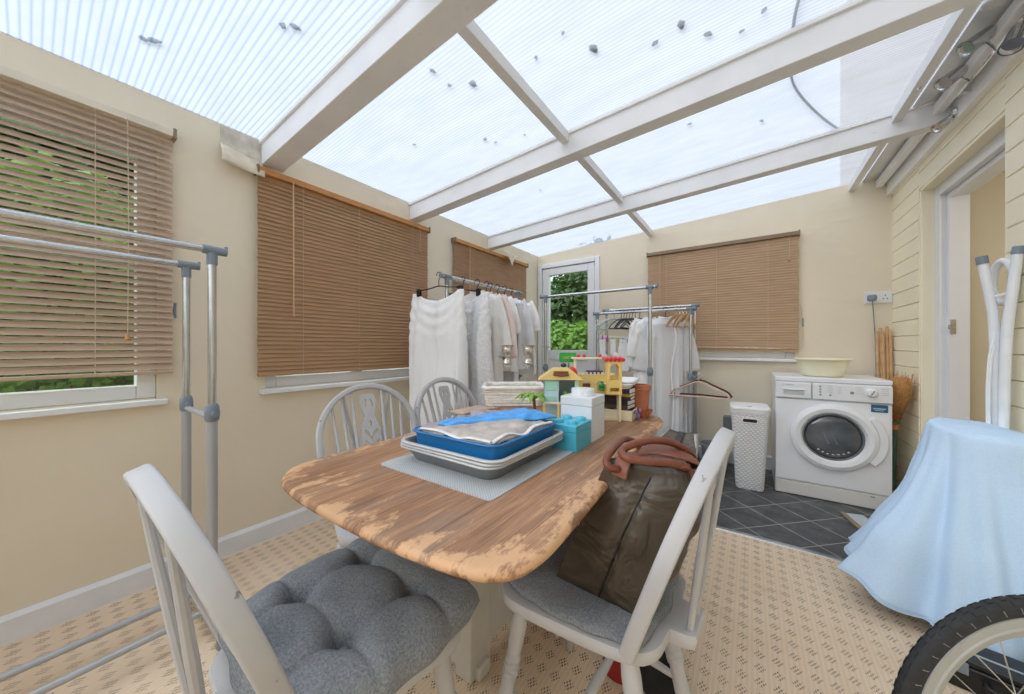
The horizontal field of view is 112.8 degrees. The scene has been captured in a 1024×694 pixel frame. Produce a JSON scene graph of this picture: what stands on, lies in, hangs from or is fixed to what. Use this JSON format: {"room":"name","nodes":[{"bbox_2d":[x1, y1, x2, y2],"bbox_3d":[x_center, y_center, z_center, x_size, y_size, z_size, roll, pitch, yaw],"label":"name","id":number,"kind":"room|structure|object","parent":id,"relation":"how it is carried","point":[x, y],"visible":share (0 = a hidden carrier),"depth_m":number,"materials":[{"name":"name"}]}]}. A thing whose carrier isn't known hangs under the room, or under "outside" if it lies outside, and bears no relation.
{"room":"sunroom","nodes":[
{"label":"sunroom","id":0,"kind":"room"},
{"bbox_2d":[0,32,537,616],"bbox_3d":[-1.151,-0.030,2.275,0.100,2.200,5.200,0,0,35],"label":"wall","id":1,"kind":"structure","parent":0,"point":[70,520],"depth_m":1.62,"materials":[{"name":"paint"}]},
{"bbox_2d":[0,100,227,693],"bbox_3d":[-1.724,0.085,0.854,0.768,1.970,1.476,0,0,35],"label":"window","id":2,"kind":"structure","parent":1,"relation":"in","point":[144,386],"depth_m":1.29,"materials":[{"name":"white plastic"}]},
{"bbox_2d":[0,65,176,381],"bbox_3d":[-1.953,-0.432,0.984,0.072,1.114,1.417,0,0,35],"label":"blind","id":3,"kind":"object","parent":2,"relation":"attached to","point":[9,77],"visible":0.98,"depth_m":1.34,"materials":[{"name":"beige wood"}]},
{"bbox_2d":[0,507,322,646],"bbox_3d":[-1.132,1.020,2.200,0.018,0.100,5.100,0,0,35],"label":"baseboard","id":4,"kind":"structure","parent":1,"relation":"attached to","point":[14,626],"depth_m":1.41,"materials":[{"name":"white paint"}]},
{"bbox_2d":[220,125,260,161],"bbox_3d":[-1.427,-1.052,1.792,0.004,0.135,0.172,0,0,35],"label":"plaster","id":5,"kind":"object","parent":1,"relation":"attached to","point":[250,147],"visible":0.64,"depth_m":1.79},
{"bbox_2d":[220,143,264,177],"bbox_3d":[-1.403,-0.966,1.772,0.062,0.125,0.188,0,0,35],"label":"paper","id":6,"kind":"object","parent":1,"relation":"attached to","point":[229,154],"visible":0.99,"depth_m":1.75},
{"bbox_2d":[259,368,408,394],"bbox_3d":[-1.069,-0.319,2.340,0.130,1.163,1.150,0,0,35],"label":"window","id":7,"kind":"structure","parent":1,"relation":"in","point":[299,379],"depth_m":2.17,"materials":[{"name":"white plastic"}]},
{"bbox_2d":[253,163,430,376],"bbox_3d":[-1.026,-0.402,2.304,0.072,1.134,1.192,0,0,35],"label":"blind","id":8,"kind":"object","parent":1,"relation":"attached to","point":[339,276],"visible":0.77,"depth_m":2.14,"materials":[{"name":"brown wood"}]},
{"bbox_2d":[259,0,497,172],"bbox_3d":[-0.106,-1.136,1.037,3.034,0.285,0.129,0,0,35],"label":"rafter","id":9,"kind":"object","parent":1,"relation":"attached to","point":[407,32],"visible":0.98,"depth_m":1.32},
{"bbox_2d":[458,20,568,143],"bbox_3d":[0.042,-1.163,1.539,0.045,0.055,0.887,0,0,35],"label":"purlin","id":10,"kind":"structure","parent":9,"relation":"attached to","point":[471,33],"depth_m":1.45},
{"bbox_2d":[451,237,528,300],"bbox_3d":[-0.172,-0.402,3.521,0.070,1.134,1.207,0,0,35],"label":"blind","id":11,"kind":"object","parent":1,"relation":"attached to","point":[473,262],"visible":0.44,"depth_m":3.40,"materials":[{"name":"brown wood"}]},
{"bbox_2d":[408,0,983,222],"bbox_3d":[0.458,-1.136,1.841,3.034,0.285,0.109,0,0,35],"label":"rafter","id":12,"kind":"object","parent":1,"relation":"attached to","point":[855,25],"visible":1,"depth_m":1.50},
{"bbox_2d":[577,156,622,202],"bbox_3d":[0.601,-1.163,2.335,0.045,0.055,0.888,0,0,35],"label":"purlin","id":13,"kind":"structure","parent":12,"relation":"attached to","point":[590,166],"depth_m":2.32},
{"bbox_2d":[891,1,981,122],"bbox_3d":[1.825,-1.239,1.475,0.040,0.057,0.888,0,0,35],"label":"purlin","id":14,"kind":"structure","parent":12,"relation":"attached to","point":[958,20],"depth_m":1.44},
{"bbox_2d":[487,100,950,249],"bbox_3d":[1.015,-1.136,2.633,3.034,0.285,0.099,0,0,35],"label":"rafter","id":15,"kind":"object","parent":1,"relation":"attached to","point":[879,130],"visible":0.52,"depth_m":2.23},
{"bbox_2d":[628,212,652,235],"bbox_3d":[1.166,-1.163,3.138,0.045,0.055,0.925,0,0,35],"label":"purlin","id":16,"kind":"structure","parent":15,"relation":"attached to","point":[634,216],"depth_m":3.18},
{"bbox_2d":[848,144,885,191],"bbox_3d":[2.389,-1.239,2.278,0.040,0.057,0.925,0,0,35],"label":"purlin","id":17,"kind":"structure","parent":15,"relation":"attached to","point":[873,153],"depth_m":2.31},
{"bbox_2d":[0,518,972,693],"bbox_3d":[-0.222,1.100,0.728,3.400,0.060,3.737,0,0,35],"label":"floor","id":18,"kind":"structure","parent":0,"point":[778,619],"depth_m":1.24,"materials":[{"name":"beige carpet"}]},
{"bbox_2d":[123,463,461,693],"bbox_3d":[-0.407,0.627,0.707,0.435,0.891,0.526,0,0,35],"label":"chair","id":19,"kind":"object","parent":18,"relation":"on","point":[194,566],"visible":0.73,"depth_m":0.46,"materials":[{"name":"grey paint"}]},
{"bbox_2d":[218,538,479,693],"bbox_3d":[-0.353,0.591,0.776,0.470,0.112,0.447,0,0,30],"label":"seat cushion","id":20,"kind":"object","parent":19,"relation":"on","point":[361,617],"visible":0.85,"depth_m":0.69,"materials":[{"name":"grey fabric"}]},
{"bbox_2d":[315,383,417,549],"bbox_3d":[-0.523,0.623,1.408,0.443,0.900,0.526,0,0,-41],"label":"chair","id":21,"kind":"object","parent":18,"relation":"on","point":[345,537],"visible":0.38,"depth_m":1.53,"materials":[{"name":"grey paint"}]},
{"bbox_2d":[414,377,477,425],"bbox_3d":[-0.207,0.623,1.741,0.526,0.900,0.435,0,0,41],"label":"chair","id":22,"kind":"object","parent":18,"relation":"on","point":[443,390],"visible":0.23,"depth_m":1.86,"materials":[{"name":"grey paint"}]},
{"bbox_2d":[281,397,662,683],"bbox_3d":[0.030,0.695,1.335,0.965,0.750,1.560,0,0,35],"label":"dining table","id":23,"kind":"object","parent":18,"relation":"on","point":[486,544],"visible":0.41,"depth_m":0.69,"materials":[{"name":"brown wood"}]},
{"bbox_2d":[381,448,572,500],"bbox_3d":[-0.086,0.318,0.971,0.385,0.003,0.400,0,0,35],"label":"placemat","id":24,"kind":"object","parent":23,"relation":"on","point":[491,489],"visible":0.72,"depth_m":0.84,"materials":[{"name":"grey plastic"}]},
{"bbox_2d":[400,437,562,479],"bbox_3d":[-0.080,0.294,0.992,0.354,0.044,0.364,0,0,36],"label":"tray","id":25,"kind":"object","parent":24,"relation":"on","point":[481,472],"visible":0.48,"depth_m":0.85,"materials":[{"name":"grey plastic"}]},
{"bbox_2d":[401,434,562,466],"bbox_3d":[-0.078,0.287,0.991,0.354,0.044,0.364,0,0,35],"label":"tray","id":26,"kind":"object","parent":25,"relation":"on","point":[560,436],"visible":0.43,"depth_m":0.82,"materials":[{"name":"grey plastic"}]},
{"bbox_2d":[401,429,562,463],"bbox_3d":[-0.077,0.280,0.990,0.354,0.044,0.364,0,0,34],"label":"tray","id":27,"kind":"object","parent":26,"relation":"on","point":[411,439],"visible":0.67,"depth_m":0.85,"materials":[{"name":"white plastic"}]},
{"bbox_2d":[413,417,555,459],"bbox_3d":[-0.071,0.253,0.981,0.308,0.050,0.325,0,0,34],"label":"tray","id":28,"kind":"object","parent":27,"relation":"on","point":[504,449],"visible":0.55,"depth_m":0.85,"materials":[{"name":"plastic"}]},
{"bbox_2d":[418,407,499,429],"bbox_3d":[-0.141,0.219,1.030,0.106,0.026,0.300,0,0,35],"label":"plastic bag","id":29,"kind":"object","parent":28,"relation":"on","point":[474,412],"visible":0.38,"depth_m":1.07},
{"bbox_2d":[448,405,498,413],"bbox_3d":[-0.126,0.212,1.133,0.094,0.010,0.159,0,0,44],"label":"paper packet","id":30,"kind":"object","parent":28,"relation":"on","point":[462,410],"visible":0.85,"depth_m":1.12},
{"bbox_2d":[420,419,552,444],"bbox_3d":[-0.062,0.223,0.967,0.269,0.032,0.299,0,0,35],"label":"plastic bag","id":31,"kind":"object","parent":28,"relation":"on","point":[485,432],"visible":0.91,"depth_m":0.88,"materials":[{"name":"plastic"}]},
{"bbox_2d":[437,408,556,425],"bbox_3d":[-0.051,0.209,1.030,0.351,0.032,0.142,0,0,-17],"label":"plastic bag","id":32,"kind":"object","parent":31,"relation":"on","point":[517,413],"visible":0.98,"depth_m":0.99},
{"bbox_2d":[481,381,543,406],"bbox_3d":[0.009,0.265,1.900,0.348,0.112,0.268,0,0,-1],"label":"wicker basket","id":33,"kind":"object","parent":23,"relation":"on","point":[490,392],"visible":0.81,"depth_m":1.78,"materials":[{"name":"wicker"}]},
{"bbox_2d":[493,398,532,403],"bbox_3d":[0.009,0.306,1.900,0.250,0.012,0.200,0,0,-1],"label":"folded cloth","id":34,"kind":"object","parent":33,"relation":"in","point":[493,398],"visible":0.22,"depth_m":1.95,"materials":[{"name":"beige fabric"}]},
{"bbox_2d":[500,345,513,368],"bbox_3d":[-0.028,0.147,1.883,0.100,0.305,0.100,0,0,35],"label":"candle holder","id":35,"kind":"object","parent":34,"relation":"on","point":[506,349],"visible":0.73,"depth_m":1.86,"materials":[{"name":"silver glass"}]},
{"bbox_2d":[521,345,534,368],"bbox_3d":[0.089,0.147,1.893,0.100,0.305,0.100,0,0,35],"label":"candle holder","id":36,"kind":"object","parent":34,"relation":"on","point":[527,349],"visible":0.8,"depth_m":1.87,"materials":[{"name":"silver glass"}]},
{"bbox_2d":[515,392,546,408],"bbox_3d":[0.087,0.254,1.333,0.132,0.137,0.137,0,0,35],"label":"palm tree","id":37,"kind":"object","parent":23,"relation":"on","point":[531,395],"visible":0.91,"depth_m":1.31,"materials":[{"name":"green plastic"}]},
{"bbox_2d":[538,367,582,420],"bbox_3d":[0.191,0.204,1.348,0.173,0.232,0.145,0,0,7],"label":"house","id":38,"kind":"object","parent":23,"relation":"on","point":[558,381],"visible":0.46,"depth_m":1.30,"materials":[{"name":"beige plastic"}]},
{"bbox_2d":[559,353,576,367],"bbox_3d":[0.256,0.175,1.556,0.078,0.290,0.015,0,0,5],"label":"sign","id":39,"kind":"object","parent":23,"relation":"on","point":[563,357],"visible":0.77,"depth_m":1.55,"materials":[{"name":"green plastic"}]},
{"bbox_2d":[552,414,590,452],"bbox_3d":[0.185,0.275,1.092,0.098,0.090,0.122,0,0,34],"label":"brick","id":40,"kind":"object","parent":23,"relation":"on","point":[576,430],"visible":0.95,"depth_m":1.04,"materials":[{"name":"teal plastic"}]},
{"bbox_2d":[561,387,603,442],"bbox_3d":[0.251,0.234,1.202,0.115,0.171,0.125,0,0,34],"label":"brick","id":41,"kind":"object","parent":23,"relation":"on","point":[582,401],"visible":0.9,"depth_m":1.16,"materials":[{"name":"white plastic"}]},
{"bbox_2d":[569,354,624,421],"bbox_3d":[0.356,0.177,1.495,0.241,0.285,0.163,0,0,5],"label":"house","id":42,"kind":"object","parent":23,"relation":"on","point":[591,378],"visible":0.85,"depth_m":1.46,"materials":[{"name":"yellow plastic"}]},
{"bbox_2d":[604,407,636,421],"bbox_3d":[0.499,0.297,1.537,0.120,0.045,0.170,0,0,31],"label":"storage box","id":43,"kind":"object","parent":23,"relation":"on","point":[629,416],"visible":0.52,"depth_m":1.46,"materials":[{"name":"beige wood"}]},
{"bbox_2d":[609,408,640,419],"bbox_3d":[0.512,0.302,1.528,0.138,0.058,0.158,0,0,35],"label":"bag","id":44,"kind":"object","parent":43,"relation":"in","point":[631,409],"visible":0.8,"depth_m":1.47,"materials":[{"name":"purple fabric"}]},
{"bbox_2d":[604,403,634,409],"bbox_3d":[0.496,0.265,1.544,0.112,0.018,0.150,0,0,39],"label":"book","id":45,"kind":"object","parent":44,"relation":"on","point":[614,406],"visible":0.34,"depth_m":1.49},
{"bbox_2d":[604,398,634,405],"bbox_3d":[0.495,0.245,1.541,0.112,0.020,0.150,0,0,39],"label":"book","id":46,"kind":"object","parent":45,"relation":"on","point":[607,401],"visible":0.42,"depth_m":1.49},
{"bbox_2d":[605,395,634,400],"bbox_3d":[0.498,0.227,1.541,0.112,0.016,0.150,0,0,32],"label":"book","id":47,"kind":"object","parent":46,"relation":"on","point":[631,398],"visible":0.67,"depth_m":1.48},
{"bbox_2d":[604,393,635,396],"bbox_3d":[0.499,0.212,1.542,0.112,0.012,0.150,0,0,35],"label":"book","id":48,"kind":"object","parent":47,"relation":"on","point":[632,394],"visible":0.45,"depth_m":1.47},
{"bbox_2d":[616,387,635,393],"bbox_3d":[0.500,0.195,1.540,0.112,0.022,0.150,0,0,37],"label":"book","id":49,"kind":"object","parent":48,"relation":"on","point":[631,390],"visible":0.34,"depth_m":1.46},
{"bbox_2d":[598,380,639,388],"bbox_3d":[0.487,0.171,1.546,0.153,0.024,0.253,0,0,29],"label":"tray","id":50,"kind":"object","parent":49,"relation":"on","point":[624,386],"visible":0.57,"depth_m":1.44,"materials":[{"name":"plastic"}]},
{"bbox_2d":[600,382,635,388],"bbox_3d":[0.487,0.172,1.546,0.140,0.022,0.240,0,0,29],"label":"book","id":51,"kind":"object","parent":50,"relation":"on","point":[624,386],"depth_m":1.44,"materials":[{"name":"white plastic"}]},
{"bbox_2d":[638,408,652,417],"bbox_3d":[0.583,0.304,1.546,0.108,0.032,0.108,0,0,35],"label":"saucer","id":52,"kind":"object","parent":23,"relation":"on","point":[643,414],"visible":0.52,"depth_m":1.50,"materials":[{"name":"ceramic"}]},
{"bbox_2d":[632,383,650,411],"bbox_3d":[0.583,0.234,1.546,0.092,0.117,0.092,0,0,35],"label":"plant pot","id":53,"kind":"object","parent":52,"relation":"on","point":[642,391],"visible":0.68,"depth_m":1.51,"materials":[{"name":"ceramic"}]},
{"bbox_2d":[439,272,522,385],"bbox_3d":[-0.189,0.296,2.583,0.462,1.548,0.956,0,0,35],"label":"rail","id":54,"kind":"object","parent":18,"relation":"on","point":[446,277],"visible":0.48,"depth_m":2.41,"materials":[{"name":"metal"}]},
{"bbox_2d":[409,289,468,431],"bbox_3d":[-0.491,0.155,2.232,0.493,1.020,0.135,0,0,28],"label":"hanging clothes","id":55,"kind":"object","parent":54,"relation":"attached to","point":[438,345],"visible":0.7,"depth_m":2.18,"materials":[{"name":"white fabric"}]},
{"bbox_2d":[465,292,493,406],"bbox_3d":[-0.314,0.145,2.352,0.494,1.000,0.139,0,0,40],"label":"trousers","id":56,"kind":"object","parent":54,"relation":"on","point":[480,364],"visible":0.35,"depth_m":2.21,"materials":[{"name":"white fabric"}]},
{"label":"hanger","id":57,"kind":"object","parent":54,"relation":"hanging from","visible":0},
{"bbox_2d":[507,296,535,369],"bbox_3d":[-0.064,-0.110,2.729,0.573,0.577,0.192,0,0,32],"label":"jacket","id":58,"kind":"object","parent":57,"relation":"hanging from","point":[526,337],"visible":0.23,"depth_m":2.60,"materials":[{"name":"grey fabric"}]},
{"label":"hanger","id":59,"kind":"object","parent":54,"relation":"hanging from","visible":0},
{"bbox_2d":[514,298,540,373],"bbox_3d":[-0.005,-0.085,2.846,0.570,0.628,0.140,0,0,33],"label":"shirt","id":60,"kind":"object","parent":59,"relation":"hanging from","point":[534,315],"visible":0.2,"depth_m":2.71,"materials":[{"name":"white fabric"}]},
{"label":"hanger","id":61,"kind":"object","parent":54,"relation":"hanging from","visible":0},
{"bbox_2d":[464,290,511,385],"bbox_3d":[-0.249,0.005,2.465,0.594,0.808,0.150,0,0,29],"label":"tunic","id":62,"kind":"object","parent":61,"relation":"hanging from","point":[500,335],"visible":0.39,"depth_m":2.35,"materials":[{"name":"beige fabric"}]},
{"bbox_2d":[603,656,621,684],"bbox_3d":[0.366,1.009,1.087,0.152,0.122,0.100,0,0,6],"label":"pouch","id":63,"kind":"object","parent":18,"relation":"on","point":[614,673],"visible":0.09,"depth_m":1.05,"materials":[{"name":"red fabric"}]},
{"bbox_2d":[499,427,736,693],"bbox_3d":[0.275,0.627,0.896,0.526,0.891,0.435,0,0,39],"label":"chair","id":64,"kind":"object","parent":18,"relation":"on","point":[682,627],"visible":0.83,"depth_m":0.73,"materials":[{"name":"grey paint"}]},
{"bbox_2d":[509,525,678,649],"bbox_3d":[0.232,0.616,0.933,0.386,0.044,0.400,0,0,34],"label":"seat cushion","id":65,"kind":"object","parent":64,"relation":"on","point":[559,598],"visible":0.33,"depth_m":0.80,"materials":[{"name":"grey fabric"}]},
{"bbox_2d":[556,429,703,613],"bbox_3d":[0.376,0.406,0.953,0.350,0.386,0.533,0,0,35],"label":"handbag","id":66,"kind":"object","parent":65,"relation":"on","point":[611,554],"visible":0.87,"depth_m":0.77,"materials":[{"name":"brown leather"}]},
{"bbox_2d":[639,651,674,693],"bbox_3d":[0.461,0.985,1.082,0.140,0.171,0.200,0,0,15],"label":"rucksack","id":67,"kind":"object","parent":18,"relation":"on","point":[654,681],"visible":0.2,"depth_m":1.00,"materials":[{"name":"black fabric"}]},
{"bbox_2d":[716,525,844,561],"bbox_3d":[0.799,1.068,2.295,3.030,0.004,0.038,0,0,35],"label":"trim","id":68,"kind":"structure","parent":18,"relation":"on","point":[717,527],"depth_m":1.83,"materials":[{"name":"metal"}]},
{"bbox_2d":[837,417,1023,661],"bbox_3d":[1.731,0.673,1.362,0.586,0.744,0.576,0,0,-38],"label":"cover","id":69,"kind":"object","parent":18,"relation":"on","point":[949,537],"visible":0.96,"depth_m":1.27,"materials":[{"name":"blue fabric"}]},
{"bbox_2d":[891,594,1023,693],"bbox_3d":[1.075,0.795,0.705,0.546,0.552,0.120,0,0,12],"label":"wheel","id":70,"kind":"object","parent":18,"relation":"on","point":[929,665],"visible":1,"depth_m":0.70,"materials":[{"name":"black rubber"}]},
{"bbox_2d":[975,245,1023,428],"bbox_3d":[1.982,0.342,1.373,0.118,1.459,0.120,0,0,-24],"label":"folding airer","id":71,"kind":"object","parent":18,"relation":"on","point":[999,361],"visible":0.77,"depth_m":1.36,"materials":[{"name":"white metal"}]},
{"bbox_2d":[0,0,982,256],"bbox_3d":[0.099,-1.206,1.428,3.320,0.181,5.248,0,0,35],"label":"ceiling","id":72,"kind":"structure","parent":0,"point":[450,118],"depth_m":1.54,"materials":[{"name":"plastic"}]},
{"bbox_2d":[669,375,730,399],"bbox_3d":[1.556,0.336,2.842,0.460,0.194,0.021,0,0,38],"label":"hanger","id":73,"kind":"object","parent":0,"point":[698,381],"visible":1,"depth_m":2.83,"materials":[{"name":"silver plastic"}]},
{"bbox_2d":[674,373,732,397],"bbox_3d":[1.589,0.324,2.868,0.460,0.194,0.021,0,0,38],"label":"hanger","id":74,"kind":"object","parent":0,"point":[731,396],"visible":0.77,"depth_m":2.83,"materials":[{"name":"silver metal"}]},
{"bbox_2d":[538,179,893,455],"bbox_3d":[1.607,-0.108,3.454,3.260,2.356,0.100,0,0,35],"label":"wall","id":75,"kind":"structure","parent":0,"point":[845,241],"depth_m":2.81,"materials":[{"name":"paint"}]},
{"bbox_2d":[538,256,599,392],"bbox_3d":[0.663,0.028,4.057,0.800,2.085,0.138,0,0,35],"label":"door","id":76,"kind":"structure","parent":75,"relation":"in","point":[590,264],"depth_m":4.03,"materials":[{"name":"white plastic"}]},
{"bbox_2d":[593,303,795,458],"bbox_3d":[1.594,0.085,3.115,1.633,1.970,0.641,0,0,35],"label":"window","id":77,"kind":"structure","parent":75,"relation":"in","point":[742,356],"depth_m":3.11,"materials":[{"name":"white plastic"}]},
{"bbox_2d":[597,310,628,342],"bbox_3d":[1.006,-0.187,3.302,0.393,0.328,0.042,0,0,38],"label":"hanger","id":78,"kind":"object","parent":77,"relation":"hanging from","point":[599,335],"visible":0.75,"depth_m":3.31,"materials":[{"name":"white plastic"}]},
{"bbox_2d":[618,339,630,370],"bbox_3d":[1.071,0.089,3.255,0.125,0.304,0.045,0,0,30],"label":"bib","id":79,"kind":"object","parent":78,"relation":"hanging from","point":[622,350],"visible":0.6,"depth_m":3.24,"materials":[{"name":"white fabric"}]},
{"bbox_2d":[646,230,799,351],"bbox_3d":[1.884,-0.453,3.154,1.209,1.006,0.072,0,0,35],"label":"blind","id":80,"kind":"object","parent":77,"relation":"attached to","point":[746,290],"visible":0.8,"depth_m":3.06,"materials":[{"name":"brown wood"}]},
{"label":"hanger","id":81,"kind":"object","parent":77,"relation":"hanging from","visible":0},
{"bbox_2d":[632,316,699,436],"bbox_3d":[1.373,0.287,3.045,0.582,1.108,0.192,0,0,13],"label":"hanging clothes","id":82,"kind":"object","parent":81,"relation":"hanging from","point":[670,345],"visible":0.69,"depth_m":2.98,"materials":[{"name":"grey fabric"}]},
{"label":"hanger","id":83,"kind":"object","parent":77,"relation":"hanging from","visible":0},
{"bbox_2d":[627,317,655,383],"bbox_3d":[1.258,0.237,3.117,0.512,1.008,0.145,0,0,-17],"label":"hanging garment","id":84,"kind":"object","parent":83,"relation":"hanging from","point":[634,333],"visible":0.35,"depth_m":3.04,"materials":[{"name":"white fabric"}]},
{"bbox_2d":[641,445,771,469],"bbox_3d":[1.905,1.010,3.172,2.250,0.120,0.018,0,0,35],"label":"baseboard","id":85,"kind":"structure","parent":75,"relation":"attached to","point":[731,455],"depth_m":3.09,"materials":[{"name":"white paint"}]},
{"bbox_2d":[864,291,891,303],"bbox_3d":[2.765,-0.367,2.570,0.146,0.086,0.015,0,0,35],"label":"wall socket","id":86,"kind":"object","parent":75,"relation":"attached to","point":[883,296],"visible":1,"depth_m":2.56,"materials":[{"name":"white plastic"}]},
{"bbox_2d":[876,0,1023,187],"bbox_3d":[1.310,-1.223,0.485,0.037,0.050,5.100,0,0,35],"label":"trim","id":87,"kind":"structure","parent":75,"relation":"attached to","point":[1015,10],"depth_m":1.53,"materials":[{"name":"white paint"}]},
{"bbox_2d":[697,458,874,558],"bbox_3d":[1.273,1.100,2.856,3.400,0.060,1.463,0,0,35],"label":"floor","id":88,"kind":"structure","parent":0,"point":[815,524],"depth_m":2.13,"materials":[{"name":"grey tile"}]},
{"bbox_2d":[540,283,657,444],"bbox_3d":[0.684,0.298,2.868,1.031,1.543,0.542,0,0,35],"label":"rail","id":89,"kind":"object","parent":88,"relation":"on","point":[649,287],"visible":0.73,"depth_m":2.65,"materials":[{"name":"metal"}]},
{"bbox_2d":[729,401,770,491],"bbox_3d":[1.818,0.759,2.609,0.250,0.622,0.280,0,0,32],"label":"laundry hamper","id":90,"kind":"object","parent":88,"relation":"on","point":[750,421],"visible":0.96,"depth_m":2.51,"materials":[{"name":"white plastic"}]},
{"bbox_2d":[772,372,892,509],"bbox_3d":[2.314,0.646,2.521,0.598,0.848,0.534,0,0,35],"label":"washing machine","id":91,"kind":"object","parent":88,"relation":"on","point":[832,436],"visible":1,"depth_m":2.32,"materials":[{"name":"white metal"}]},
{"bbox_2d":[793,358,853,376],"bbox_3d":[2.289,0.157,2.510,0.336,0.129,0.336,0,0,35],"label":"basin","id":92,"kind":"object","parent":91,"relation":"on","point":[818,367],"visible":1,"depth_m":2.41,"materials":[{"name":"beige plastic"}]},
{"bbox_2d":[772,372,892,385],"bbox_3d":[2.326,0.238,2.539,0.598,0.033,0.491,0,0,35],"label":"countertop","id":93,"kind":"structure","parent":91,"relation":"on","point":[778,376],"depth_m":2.38,"materials":[{"name":"white laminate"}]},
{"bbox_2d":[885,326,888,379],"bbox_3d":[2.766,0.463,2.503,0.021,1.216,0.068,0,0,35],"label":"cane","id":94,"kind":"object","parent":88,"relation":"on","point":[886,327],"visible":0.34,"depth_m":2.51,"materials":[{"name":"brown wood"}]},
{"bbox_2d":[889,331,892,379],"bbox_3d":[2.773,0.480,2.485,0.021,1.181,0.072,0,0,35],"label":"cane","id":95,"kind":"object","parent":88,"relation":"on","point":[890,332],"visible":0.36,"depth_m":2.49,"materials":[{"name":"brown wood"}]},
{"bbox_2d":[888,372,914,492],"bbox_3d":[2.551,0.618,2.240,0.103,0.906,0.287,0,0,35],"label":"broom","id":96,"kind":"object","parent":88,"relation":"on","point":[902,386],"visible":0.87,"depth_m":2.22,"materials":[{"name":"wicker"}]},
{"bbox_2d":[892,54,1023,488],"bbox_3d":[1.407,-0.030,0.417,0.104,2.200,5.100,0,0,35],"label":"wall","id":97,"kind":"structure","parent":0,"point":[1007,95],"depth_m":1.97,"materials":[{"name":"wood"}]},
{"bbox_2d":[862,0,1013,181],"bbox_3d":[1.299,-1.270,0.493,0.160,0.017,5.100,0,0,35],"label":"trim","id":98,"kind":"structure","parent":97,"relation":"attached to","point":[980,20],"depth_m":1.55,"materials":[{"name":"silver metal"}]},
{"bbox_2d":[930,106,957,132],"bbox_3d":[2.169,-1.131,1.700,0.109,0.117,0.062,0,0,6],"label":"spotlight","id":99,"kind":"object","parent":97,"relation":"attached to","point":[940,125],"visible":1,"depth_m":1.69,"materials":[{"name":"silver metal"}]},
{"bbox_2d":[887,19,1023,195],"bbox_3d":[1.361,-1.190,0.449,0.048,0.130,5.100,0,0,35],"label":"trim","id":100,"kind":"structure","parent":97,"relation":"attached to","point":[996,68],"depth_m":1.65,"materials":[{"name":"white paint"}]},
{"bbox_2d":[919,111,1009,437],"bbox_3d":[2.364,0.043,1.717,0.166,2.055,0.903,0,0,35],"label":"door frame","id":101,"kind":"structure","parent":97,"relation":"in","point":[944,202],"depth_m":1.99,"materials":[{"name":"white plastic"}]},
{"bbox_2d":[933,14,1023,97],"bbox_3d":[1.854,-1.143,1.325,0.159,0.215,0.741,0,0,35],"label":"bar","id":102,"kind":"object","parent":97,"relation":"attached to","point":[1012,42],"visible":1,"depth_m":1.33,"materials":[{"name":"silver metal"}]},
{"bbox_2d":[980,0,1008,11],"bbox_3d":[1.758,-1.251,1.233,0.072,0.022,0.072,0,0,35],"label":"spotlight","id":103,"kind":"object","parent":97,"relation":"attached to","point":[987,5],"visible":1,"depth_m":1.24,"materials":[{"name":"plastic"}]},
{"bbox_2d":[949,648,1023,693],"bbox_3d":[1.504,1.021,1.010,0.178,0.098,0.320,0,0,-43],"label":"tool case","id":104,"kind":"object","parent":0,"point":[973,672],"visible":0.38,"depth_m":1.04,"materials":[{"name":"black plastic"}]},
{"bbox_2d":[970,170,1004,422],"bbox_3d":[2.750,-0.100,0.818,1.640,2.460,2.100,0,0,35],"label":"wall","id":105,"kind":"structure","parent":0,"point":[987,203],"depth_m":1.98,"materials":[{"name":"beige paint"}]},
{"bbox_3d":[-2.907,1.255,5.708,6.680,0.130,18.000,0,0,35],"label":"ground","id":106,"kind":"structure","parent":0,"visible":0},
{"bbox_2d":[0,145,133,392],"bbox_3d":[-3.007,-0.034,2.202,1.754,2.467,2.940,0,0,28],"label":"bush","id":107,"kind":"object","parent":106,"relation":"on","point":[47,384],"visible":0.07,"depth_m":1.95,"materials":[{"name":"green plant"}]},
{"bbox_2d":[0,124,133,390],"bbox_3d":[-4.775,-0.766,3.486,2.263,4.070,7.144,0,0,35],"label":"hedge","id":108,"kind":"object","parent":106,"relation":"on","point":[1,125],"visible":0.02,"depth_m":3.27,"materials":[{"name":"green plant"}]},
{"bbox_2d":[551,271,587,349],"bbox_3d":[1.347,-0.238,7.286,3.065,2.909,1.549,0,0,38],"label":"shrub","id":109,"kind":"object","parent":106,"relation":"on","point":[559,305],"visible":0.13,"depth_m":6.95,"materials":[{"name":"green plant"}]},
{"bbox_2d":[551,319,587,349],"bbox_3d":[0.992,0.371,5.614,1.842,1.655,1.323,0,0,31],"label":"bush","id":110,"kind":"object","parent":106,"relation":"on","point":[561,339],"visible":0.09,"depth_m":5.30,"materials":[{"name":"green plant"}]},
{"label":"hanger","id":111,"kind":"object","parent":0,"visible":0},
{"bbox_2d":[501,294,518,385],"bbox_3d":[-0.103,0.140,2.669,0.457,1.078,0.139,0,0,39],"label":"dress","id":112,"kind":"object","parent":111,"relation":"hanging from","point":[508,376],"visible":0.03,"depth_m":2.56,"materials":[{"name":"grey fabric"}]},
{"label":"hanger","id":113,"kind":"object","parent":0,"visible":0},
{"bbox_2d":[489,292,517,359],"bbox_3d":[-0.186,-0.125,2.534,0.598,0.548,0.133,0,0,42],"label":"blouse","id":114,"kind":"object","parent":113,"relation":"hanging from","point":[504,297],"visible":0.06,"depth_m":2.36,"materials":[{"name":"pink fabric"}]},
{"label":"hanger","id":115,"kind":"object","parent":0,"visible":0},
{"bbox_2d":[495,293,520,371],"bbox_3d":[-0.166,-0.104,2.597,0.541,0.586,0.138,0,0,30],"label":"blouse","id":116,"kind":"object","parent":115,"relation":"hanging from","point":[512,368],"visible":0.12,"depth_m":2.48,"materials":[{"name":"white fabric"}]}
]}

